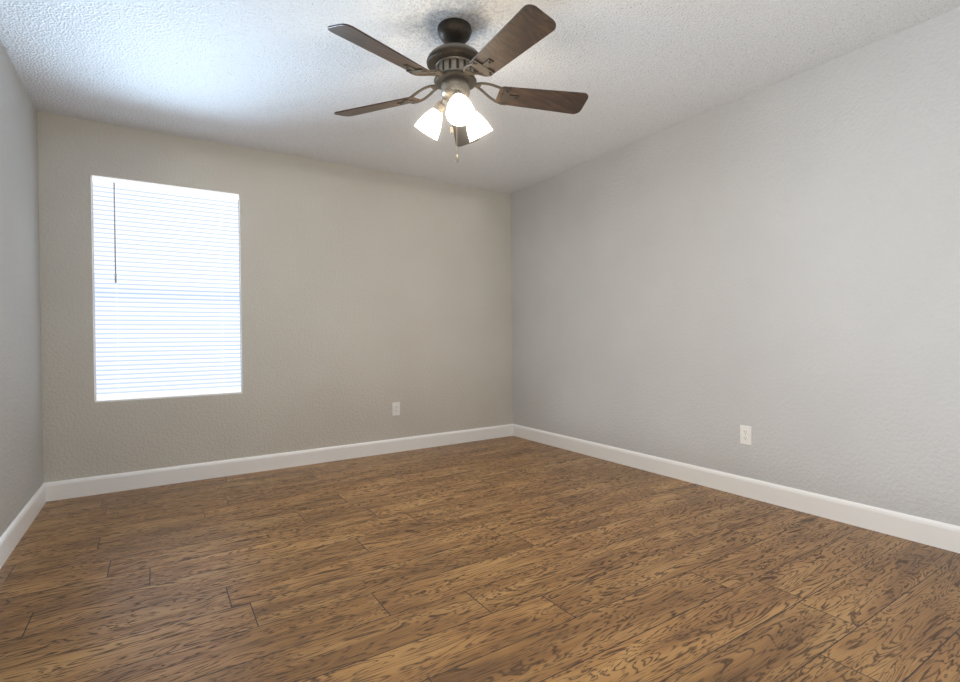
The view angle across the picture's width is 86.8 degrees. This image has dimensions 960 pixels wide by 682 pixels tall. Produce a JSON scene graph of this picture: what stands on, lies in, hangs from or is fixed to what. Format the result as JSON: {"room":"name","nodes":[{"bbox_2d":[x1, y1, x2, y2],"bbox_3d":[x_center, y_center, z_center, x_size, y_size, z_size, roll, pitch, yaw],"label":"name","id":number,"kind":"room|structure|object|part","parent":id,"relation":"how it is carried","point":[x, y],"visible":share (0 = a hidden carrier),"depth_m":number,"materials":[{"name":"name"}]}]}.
{"room":"empty bedroom","nodes":[
{"label":"empty bedroom","id":0,"kind":"room"},
{"bbox_2d":[0,40,43,536],"bbox_3d":[-1.541,-0.216,1.153,0.140,2.440,4.982,-1,0,-33],"label":"wall","id":1,"kind":"structure","parent":0,"point":[21,454],"depth_m":2.67,"materials":[{"name":"paint"}]},
{"bbox_2d":[0,483,45,568],"bbox_3d":[-1.462,0.944,1.202,0.014,0.118,4.702,-1,0,-33],"label":"baseboard","id":2,"kind":"structure","parent":1,"relation":"attached to","point":[14,532],"depth_m":2.59,"materials":[{"name":"white wood"}]},
{"bbox_2d":[37,111,512,482],"bbox_3d":[-1.250,-0.239,4.211,3.642,2.440,0.140,-1,0,-33],"label":"wall","id":3,"kind":"structure","parent":0,"point":[368,297],"depth_m":4.02,"materials":[{"name":"paint"}]},
{"bbox_2d":[92,182,240,397],"bbox_3d":[-2.203,-0.346,3.627,0.887,1.491,0.070,-1,0,-33],"label":"window","id":4,"kind":"structure","parent":3,"relation":"in","point":[94,289],"depth_m":3.38,"materials":[{"name":"white plastic"}]},
{"bbox_2d":[92,176,240,399],"bbox_3d":[-2.167,-0.352,3.570,0.875,1.475,0.058,-1,0,-33],"label":"window blind","id":5,"kind":"object","parent":4,"relation":"attached to","point":[167,296],"visible":0.88,"depth_m":3.55,"materials":[{"name":"white plastic"}]},
{"bbox_2d":[95,391,242,402],"bbox_3d":[-2.166,0.393,3.588,0.885,0.012,0.072,-1,0,-33],"label":"window sill","id":6,"kind":"structure","parent":3,"relation":"attached to","point":[148,398],"depth_m":3.55,"materials":[{"name":"white wood"}]},
{"bbox_2d":[45,424,512,501],"bbox_3d":[-1.194,0.922,4.154,3.642,0.118,0.014,-1,0,-33],"label":"baseboard","id":7,"kind":"structure","parent":3,"relation":"attached to","point":[82,487],"depth_m":3.82,"materials":[{"name":"white wood"}]},
{"bbox_2d":[392,402,399,415],"bbox_3d":[-0.735,0.596,4.450,0.070,0.115,0.009,-1,0,-33],"label":"electrical outlet","id":8,"kind":"object","parent":3,"relation":"attached to","point":[395,408],"visible":1,"depth_m":4.45,"materials":[{"name":"white plastic"}]},
{"bbox_2d":[0,436,959,681],"bbox_3d":[0.068,1.028,2.179,3.922,0.100,4.982,-1,0,-33],"label":"floor","id":9,"kind":"structure","parent":0,"point":[510,559],"depth_m":2.06,"materials":[{"name":"laminate"}]},
{"bbox_2d":[0,0,959,193],"bbox_3d":[0.037,-1.522,2.162,3.922,0.120,4.982,-1,0,-33],"label":"ceiling","id":10,"kind":"structure","parent":0,"point":[288,77],"depth_m":2.70,"materials":[{"name":"white paint"}]},
{"bbox_2d":[327,4,587,162],"bbox_3d":[-0.090,-1.147,2.331,1.272,0.628,1.216,-1,0,-33],"label":"fan","id":11,"kind":"object","parent":10,"relation":"hanging from","point":[456,64],"visible":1,"depth_m":2.29,"materials":[{"name":"brown wood"}]},
{"bbox_3d":[-0.117,-1.331,2.371,0.266,0.260,0.266,-1,0,-33],"label":"motor","id":12,"kind":"part","parent":11,"relation":"part of","materials":[{"name":"brown metal"}]},
{"bbox_2d":[511,7,959,525],"bbox_3d":[1.647,-0.268,3.187,0.140,2.440,4.982,-1,0,-33],"label":"wall","id":13,"kind":"structure","parent":0,"point":[776,267],"depth_m":2.94,"materials":[{"name":"paint"}]},
{"bbox_2d":[513,424,959,552],"bbox_3d":[1.596,0.894,3.154,0.014,0.118,4.702,-1,0,-33],"label":"baseboard","id":14,"kind":"structure","parent":13,"relation":"attached to","point":[938,534],"depth_m":2.94,"materials":[{"name":"white wood"}]},
{"bbox_2d":[740,425,751,444],"bbox_3d":[1.625,0.575,3.105,0.009,0.115,0.070,-1,0,-33],"label":"electrical outlet","id":15,"kind":"object","parent":13,"relation":"attached to","point":[745,435],"visible":1,"depth_m":3.10,"materials":[{"name":"white plastic"}]}
]}

